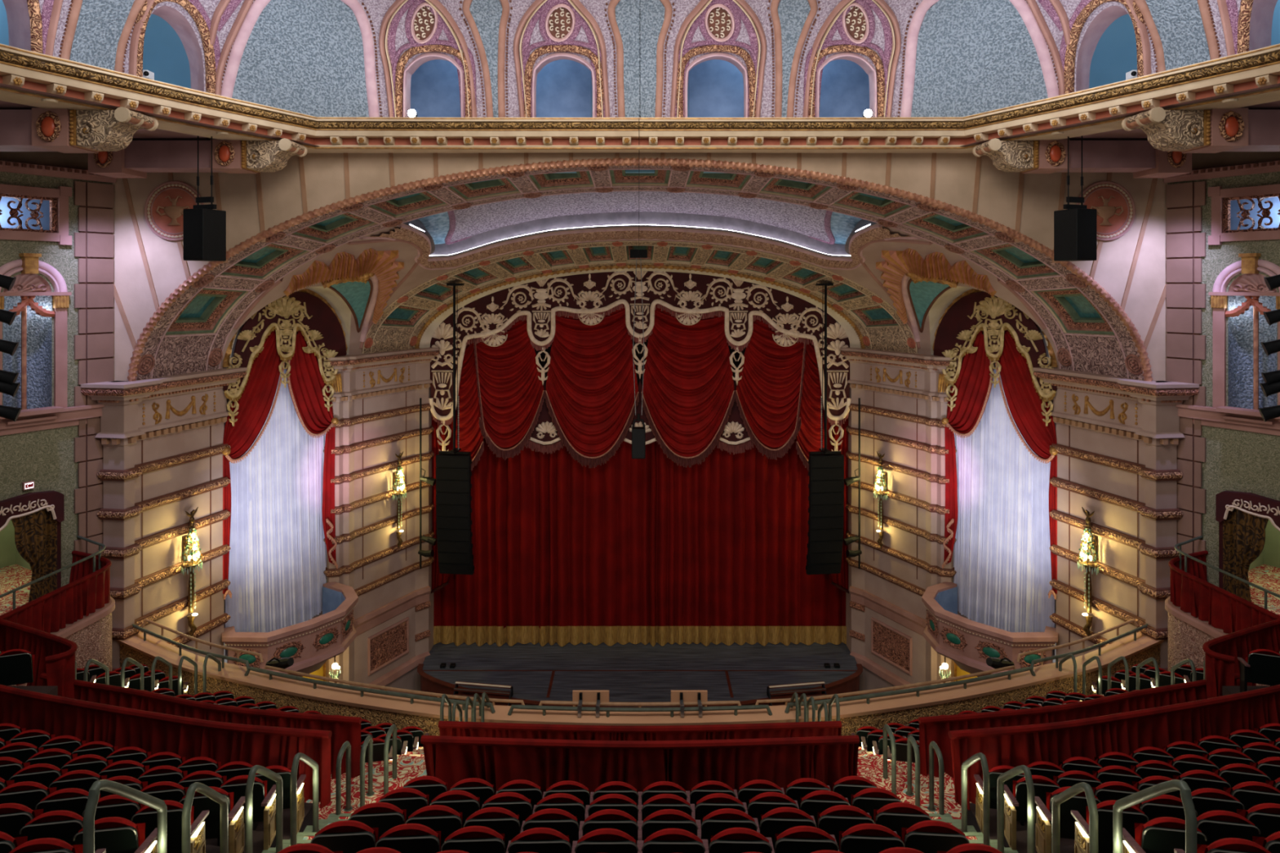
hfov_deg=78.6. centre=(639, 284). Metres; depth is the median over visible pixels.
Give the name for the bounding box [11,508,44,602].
drape
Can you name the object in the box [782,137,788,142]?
flower
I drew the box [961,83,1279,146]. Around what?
ceiling
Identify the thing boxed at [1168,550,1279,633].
drape
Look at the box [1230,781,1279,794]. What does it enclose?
cushion
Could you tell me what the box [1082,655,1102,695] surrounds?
handrail
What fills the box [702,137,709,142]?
flower
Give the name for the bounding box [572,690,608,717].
board
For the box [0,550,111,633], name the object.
drape
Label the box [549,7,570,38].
air vent
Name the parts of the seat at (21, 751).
edge trim, panel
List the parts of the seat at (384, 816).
edge trim, folded seat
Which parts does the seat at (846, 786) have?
edge trim, panel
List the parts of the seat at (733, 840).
armrest, panel, edge trim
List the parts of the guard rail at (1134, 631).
post, post, post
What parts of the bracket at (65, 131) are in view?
jewel frame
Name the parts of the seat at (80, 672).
panel, armrest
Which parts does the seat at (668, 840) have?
armrest, edge trim, panel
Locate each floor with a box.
[25,684,971,819]
[204,802,1075,852]
[401,746,878,757]
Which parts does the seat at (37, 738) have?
edge trim, panel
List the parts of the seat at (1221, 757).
folded seat, panel, edge trim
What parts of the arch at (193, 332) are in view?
coffer panel, coffer frame, coffer frame, coffer frame, coffer panel, coffer frame, coffer frame, coffer frame, coffer panel, coffer frame, coffer frame, coffer frame, coffer panel, coffer frame, coffer frame, coffer frame, coffer panel, coffer frame, coffer frame, coffer frame, coffer frame, coffer frame, coffer frame, coffer frame, coffer frame, coffer frame, coffer frame, coffer frame, coffer frame, coffer frame, coffer frame, coffer panel, coffer frame, coffer frame, coffer frame, coffer frame, coffer panel, coffer frame, coffer frame, coffer frame, coffer panel, coffer frame, coffer frame, coffer frame, coffer panel, coffer frame, coffer frame, coffer frame, coffer panel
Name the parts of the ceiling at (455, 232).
silver panel, silver panel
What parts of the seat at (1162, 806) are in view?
panel, edge trim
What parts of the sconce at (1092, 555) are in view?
stem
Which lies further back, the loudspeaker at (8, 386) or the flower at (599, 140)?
the flower at (599, 140)
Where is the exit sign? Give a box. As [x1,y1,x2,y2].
[22,480,34,490]
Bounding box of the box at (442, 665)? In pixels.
[440,662,446,668]
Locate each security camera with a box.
[142,69,154,79]
[1125,69,1137,79]
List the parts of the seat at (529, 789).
edge trim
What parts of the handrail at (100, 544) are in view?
post, post, post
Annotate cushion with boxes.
[0,648,33,673]
[0,723,22,732]
[0,742,39,752]
[0,756,24,768]
[0,777,7,786]
[0,781,49,794]
[0,803,35,818]
[0,831,17,848]
[8,838,75,852]
[9,729,51,740]
[13,763,62,776]
[25,810,83,826]
[27,748,72,759]
[40,735,82,746]
[40,788,88,802]
[53,769,102,782]
[63,754,108,765]
[73,741,114,751]
[76,668,88,672]
[78,817,139,847]
[83,664,100,670]
[95,671,120,679]
[97,794,141,808]
[101,760,145,771]
[106,746,147,757]
[106,775,143,788]
[114,666,135,671]
[128,663,147,668]
[129,673,151,679]
[135,800,183,813]
[139,765,183,777]
[140,781,186,795]
[142,751,182,763]
[144,670,164,674]
[151,688,174,693]
[158,675,182,682]
[174,693,195,698]
[177,756,218,768]
[179,770,223,783]
[182,786,231,811]
[193,692,215,697]
[213,690,233,696]
[214,697,236,703]
[215,761,253,771]
[220,775,265,798]
[233,696,254,701]
[255,701,275,706]
[255,765,291,774]
[315,820,376,844]
[351,802,404,817]
[360,719,371,724]
[360,729,372,735]
[360,737,384,745]
[362,726,385,731]
[375,722,396,728]
[376,733,400,739]
[379,787,427,799]
[379,823,439,841]
[391,729,412,735]
[401,726,422,731]
[403,776,446,786]
[408,804,462,820]
[431,790,479,802]
[444,826,504,841]
[450,777,493,789]
[466,807,519,821]
[484,791,531,804]
[497,779,541,791]
[511,827,570,844]
[524,808,577,822]
[536,793,584,805]
[546,781,589,791]
[577,828,636,844]
[583,808,636,823]
[589,794,637,806]
[594,781,637,792]
[642,781,685,792]
[642,794,690,806]
[643,808,696,823]
[643,828,702,844]
[690,781,733,791]
[695,793,743,805]
[702,808,755,822]
[709,827,768,844]
[738,779,782,791]
[748,791,795,804]
[760,807,813,821]
[775,826,835,841]
[786,777,829,789]
[800,790,848,802]
[817,804,871,820]
[833,776,876,786]
[840,823,900,841]
[852,787,900,799]
[857,726,878,731]
[867,729,888,735]
[875,802,928,817]
[879,733,903,739]
[883,722,904,728]
[894,726,917,731]
[895,737,919,745]
[903,820,964,844]
[907,729,919,735]
[908,719,919,724]
[981,706,1001,711]
[988,765,1024,774]
[1004,701,1024,706]
[1025,696,1046,701]
[1026,761,1064,771]
[1043,697,1065,703]
[1046,690,1066,696]
[1048,786,1097,811]
[1056,770,1100,783]
[1061,756,1102,768]
[1064,692,1086,697]
[1084,693,1105,698]
[1093,781,1139,795]
[1096,765,1140,777]
[1096,800,1144,813]
[1097,675,1121,682]
[1097,751,1137,763]
[1105,688,1128,693]
[1115,670,1135,674]
[1128,673,1150,679]
[1132,663,1151,668]
[1132,746,1173,757]
[1134,760,1178,771]
[1136,775,1173,788]
[1138,794,1182,808]
[1140,817,1201,847]
[1144,666,1165,671]
[1159,671,1184,679]
[1165,741,1206,751]
[1171,754,1216,765]
[1177,769,1226,782]
[1179,664,1196,670]
[1191,668,1203,672]
[1191,788,1239,802]
[1196,810,1254,826]
[1197,735,1239,746]
[1204,838,1271,852]
[1207,748,1252,759]
[1217,763,1266,776]
[1228,729,1270,740]
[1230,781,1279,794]
[1240,742,1279,752]
[1244,803,1279,818]
[1247,648,1279,662]
[1255,756,1279,768]
[1257,723,1279,732]
[1262,831,1279,848]
[1272,777,1279,786]
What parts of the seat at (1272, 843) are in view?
folded seat, panel, edge trim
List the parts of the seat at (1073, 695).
panel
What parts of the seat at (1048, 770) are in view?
panel, edge trim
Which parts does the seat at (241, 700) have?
panel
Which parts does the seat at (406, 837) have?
edge trim, panel, folded seat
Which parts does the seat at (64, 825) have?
edge trim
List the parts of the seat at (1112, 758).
panel, edge trim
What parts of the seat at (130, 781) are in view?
panel, edge trim, folded seat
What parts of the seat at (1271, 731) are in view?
panel, edge trim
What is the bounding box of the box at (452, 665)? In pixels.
[449,662,455,668]
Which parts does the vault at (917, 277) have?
rim moulding, spandrel moulding, pendentive moulding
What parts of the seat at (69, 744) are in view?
edge trim, panel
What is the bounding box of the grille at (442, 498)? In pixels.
[436,493,468,504]
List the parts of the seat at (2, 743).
panel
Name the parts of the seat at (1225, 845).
armrest, folded seat, edge trim, panel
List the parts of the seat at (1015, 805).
panel moulding, panel, armrest, folded seat, panel, edge trim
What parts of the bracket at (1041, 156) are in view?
jewel frame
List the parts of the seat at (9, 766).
edge trim, panel, folded seat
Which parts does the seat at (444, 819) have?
edge trim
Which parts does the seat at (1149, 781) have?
folded seat, edge trim, panel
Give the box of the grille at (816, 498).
[811,493,843,504]
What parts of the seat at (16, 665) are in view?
edge trim, folded seat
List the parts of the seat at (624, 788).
armrest, edge trim, panel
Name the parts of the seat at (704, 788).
armrest, panel, edge trim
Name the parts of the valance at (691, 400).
hem cord, edge cord, hem cord, hem cord, hem cord, hem cord, edge cord, hem cord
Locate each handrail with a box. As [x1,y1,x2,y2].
[0,535,105,609]
[75,660,76,679]
[83,658,109,684]
[83,779,167,852]
[120,657,143,689]
[151,656,172,691]
[177,655,197,695]
[182,782,227,852]
[203,653,221,692]
[244,764,282,852]
[290,752,319,845]
[335,741,352,815]
[359,735,374,808]
[383,724,396,795]
[440,693,451,721]
[451,702,462,721]
[464,697,472,721]
[472,693,481,722]
[480,692,489,722]
[790,692,799,722]
[798,693,807,722]
[807,697,815,721]
[817,702,828,721]
[828,693,839,721]
[883,724,896,795]
[905,735,920,808]
[927,741,944,815]
[960,752,989,845]
[997,764,1035,852]
[1052,782,1097,852]
[1058,653,1076,692]
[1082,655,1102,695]
[1107,656,1128,691]
[1112,779,1196,852]
[1136,657,1159,689]
[1170,658,1196,684]
[1174,535,1279,609]
[1203,660,1204,679]
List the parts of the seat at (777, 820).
armrest, panel, edge trim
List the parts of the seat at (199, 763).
edge trim, panel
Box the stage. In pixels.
[417,642,862,707]
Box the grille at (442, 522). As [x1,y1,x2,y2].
[436,517,468,528]
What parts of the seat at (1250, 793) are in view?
folded seat, panel, edge trim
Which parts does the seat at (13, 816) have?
edge trim, panel, folded seat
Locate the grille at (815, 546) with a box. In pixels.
[810,541,842,552]
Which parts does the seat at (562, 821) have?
armrest, edge trim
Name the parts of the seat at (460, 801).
edge trim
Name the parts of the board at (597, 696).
panel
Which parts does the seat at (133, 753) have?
edge trim, panel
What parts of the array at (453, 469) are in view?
bumper frame, ceiling plate, chain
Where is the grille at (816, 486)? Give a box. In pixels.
[811,480,843,492]
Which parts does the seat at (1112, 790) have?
edge trim, panel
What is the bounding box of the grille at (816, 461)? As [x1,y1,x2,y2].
[811,456,843,467]
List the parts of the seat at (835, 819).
panel, edge trim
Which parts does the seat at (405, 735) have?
panel, armrest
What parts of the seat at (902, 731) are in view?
panel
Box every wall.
[0,0,1279,173]
[0,151,117,611]
[0,470,79,569]
[2,0,1277,117]
[88,148,146,177]
[112,152,1167,381]
[115,631,1164,735]
[160,288,362,627]
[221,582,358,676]
[302,662,325,681]
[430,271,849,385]
[917,288,1119,627]
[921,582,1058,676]
[954,662,977,681]
[1133,148,1191,177]
[1162,151,1279,611]
[1164,595,1279,685]
[1200,470,1279,569]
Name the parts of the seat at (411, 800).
edge trim, panel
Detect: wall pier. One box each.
[80,367,247,671]
[308,347,439,695]
[840,347,971,695]
[1032,367,1199,671]
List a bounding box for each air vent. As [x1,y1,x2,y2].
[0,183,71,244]
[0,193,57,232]
[413,5,434,39]
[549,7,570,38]
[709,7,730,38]
[845,5,866,39]
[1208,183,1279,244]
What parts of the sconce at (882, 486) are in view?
stem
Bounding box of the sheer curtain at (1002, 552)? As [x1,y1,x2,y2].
[953,324,1054,656]
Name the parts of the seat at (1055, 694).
panel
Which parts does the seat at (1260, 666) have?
armrest, panel, edge trim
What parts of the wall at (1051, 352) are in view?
fluted moulding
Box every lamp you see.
[328,656,340,679]
[939,656,951,679]
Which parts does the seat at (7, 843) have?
edge trim, panel, folded seat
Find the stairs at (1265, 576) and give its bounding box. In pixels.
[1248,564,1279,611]
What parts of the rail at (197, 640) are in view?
post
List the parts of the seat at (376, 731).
panel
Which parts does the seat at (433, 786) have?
edge trim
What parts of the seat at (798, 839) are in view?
armrest, panel, edge trim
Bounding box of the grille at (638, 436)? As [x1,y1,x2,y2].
[632,430,644,457]
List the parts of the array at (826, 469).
chain, ceiling plate, bumper frame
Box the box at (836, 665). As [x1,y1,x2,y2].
[833,662,839,668]
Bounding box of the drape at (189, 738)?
[0,684,332,808]
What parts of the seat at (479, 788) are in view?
edge trim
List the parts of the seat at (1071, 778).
folded seat, panel, edge trim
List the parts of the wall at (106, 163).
jewel frame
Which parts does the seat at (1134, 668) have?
panel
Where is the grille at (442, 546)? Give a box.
[437,541,469,552]
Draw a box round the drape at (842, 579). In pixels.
[822,405,849,593]
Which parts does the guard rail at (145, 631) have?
post, post, post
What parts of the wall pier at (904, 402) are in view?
dado rail, relief panel, panel frame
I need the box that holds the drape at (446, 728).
[438,720,841,741]
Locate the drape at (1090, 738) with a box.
[947,684,1279,810]
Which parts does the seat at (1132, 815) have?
panel moulding, armrest, panel, folded seat, panel, edge trim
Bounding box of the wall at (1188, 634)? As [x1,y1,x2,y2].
[1164,595,1279,685]
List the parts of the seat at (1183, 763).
panel, edge trim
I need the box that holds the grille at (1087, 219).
[1078,209,1097,258]
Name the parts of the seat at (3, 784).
panel, folded seat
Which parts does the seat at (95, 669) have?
panel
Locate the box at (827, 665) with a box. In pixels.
[824,662,830,668]
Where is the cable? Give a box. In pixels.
[638,219,639,253]
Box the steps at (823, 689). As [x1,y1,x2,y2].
[766,681,827,706]
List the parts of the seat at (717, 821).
armrest, edge trim, panel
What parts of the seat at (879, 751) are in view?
armrest, panel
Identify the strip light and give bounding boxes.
[409,224,635,255]
[644,224,870,255]
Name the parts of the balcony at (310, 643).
cabochon frame, cabochon frame, cabochon frame, cabochon frame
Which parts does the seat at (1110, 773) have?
folded seat, panel, edge trim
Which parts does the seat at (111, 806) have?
edge trim, panel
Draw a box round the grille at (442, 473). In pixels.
[436,468,468,479]
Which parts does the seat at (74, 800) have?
edge trim, panel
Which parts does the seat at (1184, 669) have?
panel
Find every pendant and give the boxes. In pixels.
[226,398,239,426]
[279,359,290,387]
[322,381,333,411]
[435,420,451,451]
[535,346,550,385]
[631,338,648,377]
[729,346,744,385]
[828,420,844,451]
[946,381,957,411]
[989,358,1000,387]
[1040,398,1053,426]
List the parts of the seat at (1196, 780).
folded seat, panel, edge trim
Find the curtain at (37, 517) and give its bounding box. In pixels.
[0,490,64,602]
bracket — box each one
[0,106,158,153]
[124,137,307,173]
[972,137,1155,173]
[1121,106,1279,153]
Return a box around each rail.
[131,623,249,669]
[142,618,263,664]
[244,666,495,713]
[263,665,524,706]
[507,705,772,717]
[538,700,741,707]
[755,665,1016,706]
[784,666,1035,713]
[1016,618,1137,664]
[1030,623,1148,669]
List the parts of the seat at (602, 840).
armrest, edge trim, panel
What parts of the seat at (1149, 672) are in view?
panel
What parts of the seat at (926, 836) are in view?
folded seat, panel, edge trim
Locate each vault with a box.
[220,222,639,368]
[640,222,1059,368]
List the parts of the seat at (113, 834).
edge trim, panel, folded seat, armrest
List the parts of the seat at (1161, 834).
armrest, folded seat, panel, edge trim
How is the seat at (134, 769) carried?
on the floor at (304, 835)
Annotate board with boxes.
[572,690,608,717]
[671,690,707,717]
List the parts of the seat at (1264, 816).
folded seat, panel, edge trim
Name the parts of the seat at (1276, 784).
folded seat, panel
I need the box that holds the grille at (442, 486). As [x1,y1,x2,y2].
[436,480,468,492]
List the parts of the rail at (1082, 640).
post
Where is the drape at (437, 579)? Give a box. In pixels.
[430,405,457,593]
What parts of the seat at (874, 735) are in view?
armrest, panel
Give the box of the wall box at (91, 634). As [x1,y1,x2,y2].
[0,596,115,685]
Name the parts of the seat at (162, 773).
edge trim, panel, folded seat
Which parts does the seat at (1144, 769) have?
folded seat, panel, edge trim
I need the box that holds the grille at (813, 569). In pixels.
[808,564,840,574]
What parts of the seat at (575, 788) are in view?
edge trim, panel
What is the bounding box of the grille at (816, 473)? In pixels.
[811,468,843,479]
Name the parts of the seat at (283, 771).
edge trim, panel, panel, panel moulding, armrest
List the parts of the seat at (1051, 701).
panel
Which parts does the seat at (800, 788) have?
panel, edge trim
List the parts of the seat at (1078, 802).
panel moulding, panel, armrest, folded seat, panel, edge trim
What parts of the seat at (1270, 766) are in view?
folded seat, panel, edge trim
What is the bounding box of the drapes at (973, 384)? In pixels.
[941,328,1057,599]
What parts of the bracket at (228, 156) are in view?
jewel frame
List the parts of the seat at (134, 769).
edge trim, panel, folded seat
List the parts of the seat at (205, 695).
panel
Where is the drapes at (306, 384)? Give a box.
[222,328,338,599]
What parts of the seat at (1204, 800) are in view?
panel, edge trim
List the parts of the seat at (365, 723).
panel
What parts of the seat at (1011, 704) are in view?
panel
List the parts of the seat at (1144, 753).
panel, edge trim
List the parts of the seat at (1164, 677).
armrest, panel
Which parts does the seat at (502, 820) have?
edge trim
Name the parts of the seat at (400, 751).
panel, armrest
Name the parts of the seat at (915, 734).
panel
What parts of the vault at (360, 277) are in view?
pendentive moulding, spandrel moulding, rim moulding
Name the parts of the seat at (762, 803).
armrest, panel, edge trim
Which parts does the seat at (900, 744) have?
armrest, panel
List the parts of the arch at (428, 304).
coffer panel, coffer frame, coffer frame, coffer frame, coffer panel, coffer frame, coffer frame, coffer frame, coffer panel, coffer frame, coffer frame, coffer frame, coffer panel, coffer frame, coffer frame, coffer frame, coffer panel, coffer frame, coffer frame, coffer frame, coffer frame, coffer frame, coffer panel, coffer frame, rope moulding, coffer panel, coffer frame, coffer frame, coffer frame, coffer panel, coffer frame, coffer frame, coffer frame, coffer frame, coffer panel, coffer frame, coffer frame, coffer frame, coffer frame, coffer frame, coffer panel, coffer frame, coffer frame, coffer frame, coffer panel, coffer frame, coffer frame, coffer frame, coffer panel, coffer frame, coffer frame, coffer frame, coffer panel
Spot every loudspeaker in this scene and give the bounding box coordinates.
[0,274,21,422]
[182,135,226,261]
[630,248,647,458]
[1053,135,1097,261]
[1258,274,1279,422]
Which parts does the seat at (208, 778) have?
edge trim, panel, folded seat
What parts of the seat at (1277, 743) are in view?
panel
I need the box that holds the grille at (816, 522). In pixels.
[811,517,843,528]
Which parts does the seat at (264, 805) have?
edge trim, panel, folded seat, armrest, panel, panel moulding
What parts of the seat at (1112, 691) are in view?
panel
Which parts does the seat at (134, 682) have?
panel, armrest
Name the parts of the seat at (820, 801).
panel, edge trim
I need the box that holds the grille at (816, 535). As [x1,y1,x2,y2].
[810,528,842,541]
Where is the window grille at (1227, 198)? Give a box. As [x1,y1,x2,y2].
[1222,193,1279,232]
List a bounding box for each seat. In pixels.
[0,648,35,685]
[0,723,26,741]
[0,737,11,748]
[0,742,43,763]
[0,756,30,781]
[0,777,14,790]
[0,781,56,810]
[0,803,43,837]
[0,831,27,852]
[8,729,55,747]
[8,763,67,787]
[8,838,106,852]
[19,810,83,845]
[25,748,77,768]
[35,788,100,817]
[39,735,85,753]
[48,769,106,792]
[60,754,112,773]
[71,741,117,758]
[72,817,157,852]
[76,668,96,682]
[82,794,145,820]
[83,664,105,680]
[94,671,129,688]
[97,760,149,778]
[99,775,147,798]
[105,746,151,763]
[114,666,136,679]
[128,663,148,675]
[128,673,159,692]
[130,800,208,852]
[137,765,187,786]
[140,781,188,802]
[141,751,185,768]
[144,670,165,680]
[151,688,174,696]
[158,675,187,696]
[174,693,195,701]
[177,756,221,775]
[177,770,226,787]
[179,786,244,852]
[193,692,216,701]
[200,700,217,704]
[213,690,234,701]
[214,697,237,706]
[215,761,253,780]
[217,775,275,850]
[233,696,254,706]
[237,703,259,709]
[252,765,306,834]
[255,701,276,709]
[265,708,280,711]
[277,843,342,852]
[278,706,299,712]
[304,711,321,714]
[310,820,378,852]
[347,802,406,840]
[356,847,400,852]
[360,719,372,729]
[360,729,373,742]
[360,737,392,763]
[362,726,386,737]
[375,722,397,733]
[375,823,440,852]
[376,733,407,755]
[377,787,428,820]
[391,729,418,751]
[401,726,428,748]
[403,776,447,805]
[404,804,462,851]
[429,790,479,828]
[437,849,468,852]
[440,826,505,852]
[449,777,494,809]
[463,807,519,852]
[481,791,532,832]
[495,779,542,813]
[506,827,571,852]
[520,808,579,849]
[532,793,585,829]
[542,781,590,808]
[571,828,638,852]
[578,808,638,842]
[585,794,639,823]
[590,781,639,805]
[636,808,697,842]
[636,828,705,852]
[637,781,687,804]
[637,794,692,821]
[685,781,736,808]
[689,793,746,823]
[695,808,757,846]
[701,827,772,852]
[733,779,783,810]
[742,791,798,830]
[752,807,816,851]
[765,826,839,852]
[780,777,830,809]
[794,790,850,828]
[809,804,875,847]
[811,849,842,852]
[826,776,876,805]
[831,823,904,852]
[845,787,902,822]
[851,726,878,748]
[861,729,888,751]
[866,802,932,840]
[872,733,903,755]
[879,722,904,733]
[879,847,923,852]
[887,737,919,763]
[892,726,917,737]
[893,820,969,852]
[902,729,919,741]
[904,719,919,728]
[937,843,1002,852]
[958,711,975,714]
[973,765,1024,834]
[977,706,1001,712]
[999,701,1024,709]
[999,708,1014,711]
[1004,775,1060,850]
[1019,761,1064,826]
[1020,703,1042,709]
[1021,696,1046,706]
[1035,786,1100,852]
[1038,697,1065,706]
[1042,690,1066,701]
[1051,770,1102,839]
[1058,756,1102,775]
[1059,692,1086,701]
[1062,700,1079,704]
[1071,800,1149,852]
[1079,693,1105,701]
[1091,781,1139,802]
[1092,675,1121,696]
[1092,765,1142,786]
[1094,751,1138,768]
[1100,688,1128,696]
[1111,670,1135,680]
[1120,673,1151,692]
[1122,817,1207,852]
[1128,663,1151,675]
[1128,746,1174,763]
[1130,760,1182,778]
[1132,775,1180,798]
[1134,794,1197,820]
[1140,666,1165,679]
[1150,671,1185,688]
[1162,741,1208,758]
[1167,754,1219,773]
[1169,664,1196,680]
[1173,769,1231,792]
[1173,838,1271,852]
[1179,788,1244,817]
[1183,668,1203,682]
[1194,735,1240,753]
[1196,810,1260,845]
[1202,748,1254,768]
[1212,763,1271,787]
[1223,781,1279,810]
[1224,729,1271,747]
[1236,742,1279,763]
[1236,803,1279,837]
[1237,648,1279,692]
[1249,756,1279,781]
[1252,831,1279,852]
[1253,723,1279,741]
[1265,777,1279,790]
[1268,737,1279,748]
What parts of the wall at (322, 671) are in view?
door frame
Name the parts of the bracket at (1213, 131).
jewel frame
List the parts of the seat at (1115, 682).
armrest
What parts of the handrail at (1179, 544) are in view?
post, post, post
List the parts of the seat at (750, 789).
armrest, panel, edge trim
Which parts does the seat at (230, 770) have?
edge trim, panel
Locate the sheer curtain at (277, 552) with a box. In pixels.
[225,324,326,656]
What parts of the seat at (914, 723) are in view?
panel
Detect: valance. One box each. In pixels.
[222,291,346,426]
[428,271,851,471]
[933,291,1057,426]
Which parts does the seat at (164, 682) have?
armrest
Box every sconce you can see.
[180,506,202,636]
[391,451,406,547]
[873,451,888,547]
[1077,506,1099,636]
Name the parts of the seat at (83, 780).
edge trim, panel, folded seat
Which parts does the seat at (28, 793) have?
edge trim, panel, folded seat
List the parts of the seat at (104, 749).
edge trim, panel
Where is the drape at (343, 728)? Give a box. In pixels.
[39,673,361,779]
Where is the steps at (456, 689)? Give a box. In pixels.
[452,681,513,706]
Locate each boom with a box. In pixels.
[417,398,436,568]
[843,398,862,568]
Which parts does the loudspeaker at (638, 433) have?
ceiling plate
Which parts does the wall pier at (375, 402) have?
relief panel, panel frame, dado rail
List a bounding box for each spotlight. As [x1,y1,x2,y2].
[265,657,293,669]
[408,109,417,116]
[862,109,871,116]
[986,657,1014,669]
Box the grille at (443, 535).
[437,528,469,541]
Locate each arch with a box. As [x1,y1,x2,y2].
[135,164,1144,380]
[361,240,918,353]
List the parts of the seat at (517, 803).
edge trim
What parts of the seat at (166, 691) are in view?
panel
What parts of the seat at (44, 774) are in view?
edge trim, panel, folded seat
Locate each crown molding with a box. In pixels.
[0,43,639,152]
[640,43,1279,152]
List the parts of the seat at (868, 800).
panel, edge trim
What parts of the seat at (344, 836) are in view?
edge trim, panel, folded seat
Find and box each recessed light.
[41,97,57,103]
[216,131,228,135]
[1051,131,1063,135]
[1222,97,1238,103]
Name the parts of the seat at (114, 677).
panel, armrest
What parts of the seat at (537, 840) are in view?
armrest, edge trim, panel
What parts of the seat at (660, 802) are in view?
armrest, edge trim, panel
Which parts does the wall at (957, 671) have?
door frame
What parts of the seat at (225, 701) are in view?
panel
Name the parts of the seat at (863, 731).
panel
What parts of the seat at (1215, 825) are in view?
edge trim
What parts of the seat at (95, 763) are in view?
edge trim, panel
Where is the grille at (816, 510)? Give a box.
[811,505,843,516]
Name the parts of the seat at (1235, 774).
folded seat, panel, edge trim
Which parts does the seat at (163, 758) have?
edge trim, panel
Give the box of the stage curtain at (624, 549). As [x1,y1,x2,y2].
[433,384,846,646]
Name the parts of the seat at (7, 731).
edge trim, panel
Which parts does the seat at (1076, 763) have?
panel, edge trim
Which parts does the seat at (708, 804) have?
armrest, panel, edge trim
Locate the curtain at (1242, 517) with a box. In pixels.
[1215,490,1279,602]
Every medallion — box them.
[144,180,204,240]
[1075,180,1135,240]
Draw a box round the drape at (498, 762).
[420,735,859,798]
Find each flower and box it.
[13,76,22,84]
[55,85,64,93]
[93,93,102,101]
[128,100,137,107]
[162,106,169,114]
[192,113,199,120]
[222,119,228,125]
[249,124,255,131]
[275,129,280,135]
[299,134,305,140]
[331,137,337,142]
[358,137,364,142]
[384,137,391,142]
[411,137,417,142]
[438,137,444,142]
[464,137,471,142]
[491,137,497,142]
[517,137,524,142]
[544,137,550,142]
[570,137,577,142]
[597,137,603,142]
[623,137,629,142]
[650,137,656,142]
[676,137,682,142]
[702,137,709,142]
[729,137,735,142]
[755,137,762,142]
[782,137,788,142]
[808,137,815,142]
[835,137,841,142]
[862,137,868,142]
[888,137,895,142]
[915,137,921,142]
[942,137,948,142]
[974,134,980,140]
[999,129,1004,135]
[1024,124,1030,131]
[1051,119,1057,125]
[1080,113,1087,120]
[1110,106,1117,114]
[1142,100,1151,107]
[1177,93,1186,101]
[1215,85,1224,93]
[1257,76,1266,84]
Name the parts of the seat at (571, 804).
edge trim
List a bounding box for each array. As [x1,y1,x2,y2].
[435,283,474,574]
[805,283,844,574]
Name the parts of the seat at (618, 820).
armrest, edge trim, panel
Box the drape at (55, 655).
[0,618,77,698]
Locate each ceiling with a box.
[0,83,318,146]
[324,191,955,257]
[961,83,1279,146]
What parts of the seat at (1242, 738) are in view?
panel, edge trim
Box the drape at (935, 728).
[918,673,1239,777]
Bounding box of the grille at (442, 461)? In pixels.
[436,456,468,467]
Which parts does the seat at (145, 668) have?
panel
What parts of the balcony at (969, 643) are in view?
cabochon frame, cabochon frame, cabochon frame, cabochon frame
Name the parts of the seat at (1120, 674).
panel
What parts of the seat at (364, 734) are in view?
panel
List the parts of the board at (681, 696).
panel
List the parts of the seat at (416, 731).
panel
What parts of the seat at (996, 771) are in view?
panel moulding, armrest, panel, edge trim, panel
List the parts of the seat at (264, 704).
panel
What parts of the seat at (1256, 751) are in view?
panel, edge trim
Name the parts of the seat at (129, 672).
panel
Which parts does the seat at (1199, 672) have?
armrest, panel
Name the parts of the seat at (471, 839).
edge trim, panel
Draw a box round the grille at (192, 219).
[182,209,201,258]
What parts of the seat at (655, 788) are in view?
armrest, edge trim, panel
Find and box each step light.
[145,840,156,852]
[191,822,204,837]
[232,806,243,820]
[266,794,275,806]
[296,782,303,794]
[976,782,983,794]
[1004,794,1013,806]
[1036,806,1047,820]
[1075,822,1088,837]
[1123,840,1134,852]
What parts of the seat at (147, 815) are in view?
edge trim, panel, folded seat, panel, armrest, panel moulding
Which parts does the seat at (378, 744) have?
panel, armrest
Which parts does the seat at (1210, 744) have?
panel, edge trim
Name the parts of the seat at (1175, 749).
panel, edge trim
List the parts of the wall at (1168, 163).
jewel frame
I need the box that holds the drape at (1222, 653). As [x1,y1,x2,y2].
[1202,618,1279,698]
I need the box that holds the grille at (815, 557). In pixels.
[809,552,841,564]
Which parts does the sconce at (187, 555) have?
stem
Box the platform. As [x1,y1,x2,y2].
[7,685,1270,696]
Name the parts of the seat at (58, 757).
edge trim, panel, folded seat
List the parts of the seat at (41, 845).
panel, edge trim, folded seat, armrest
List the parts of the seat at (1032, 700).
panel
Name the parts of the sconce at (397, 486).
stem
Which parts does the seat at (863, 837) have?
folded seat, panel, edge trim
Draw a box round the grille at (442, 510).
[436,505,468,516]
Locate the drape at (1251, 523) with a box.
[1235,508,1268,602]
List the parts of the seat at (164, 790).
panel, edge trim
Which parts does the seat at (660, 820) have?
armrest, edge trim, panel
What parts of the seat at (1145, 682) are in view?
armrest, panel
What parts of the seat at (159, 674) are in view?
panel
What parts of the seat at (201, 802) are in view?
edge trim, panel, folded seat, panel, armrest, panel moulding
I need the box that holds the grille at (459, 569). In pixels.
[439,564,471,574]
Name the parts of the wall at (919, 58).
stucco panel, lancet moulding, stucco panel, oval frame, lancet moulding, stucco panel, oval frame, lancet moulding, stucco panel, stucco panel, lancet moulding, oval frame, stucco panel, lancet moulding, oval frame, stucco panel, lancet moulding, stucco panel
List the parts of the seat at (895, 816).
folded seat, panel, edge trim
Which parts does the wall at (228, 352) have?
fluted moulding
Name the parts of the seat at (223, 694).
panel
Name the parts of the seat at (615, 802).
armrest, edge trim, panel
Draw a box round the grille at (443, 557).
[438,552,470,564]

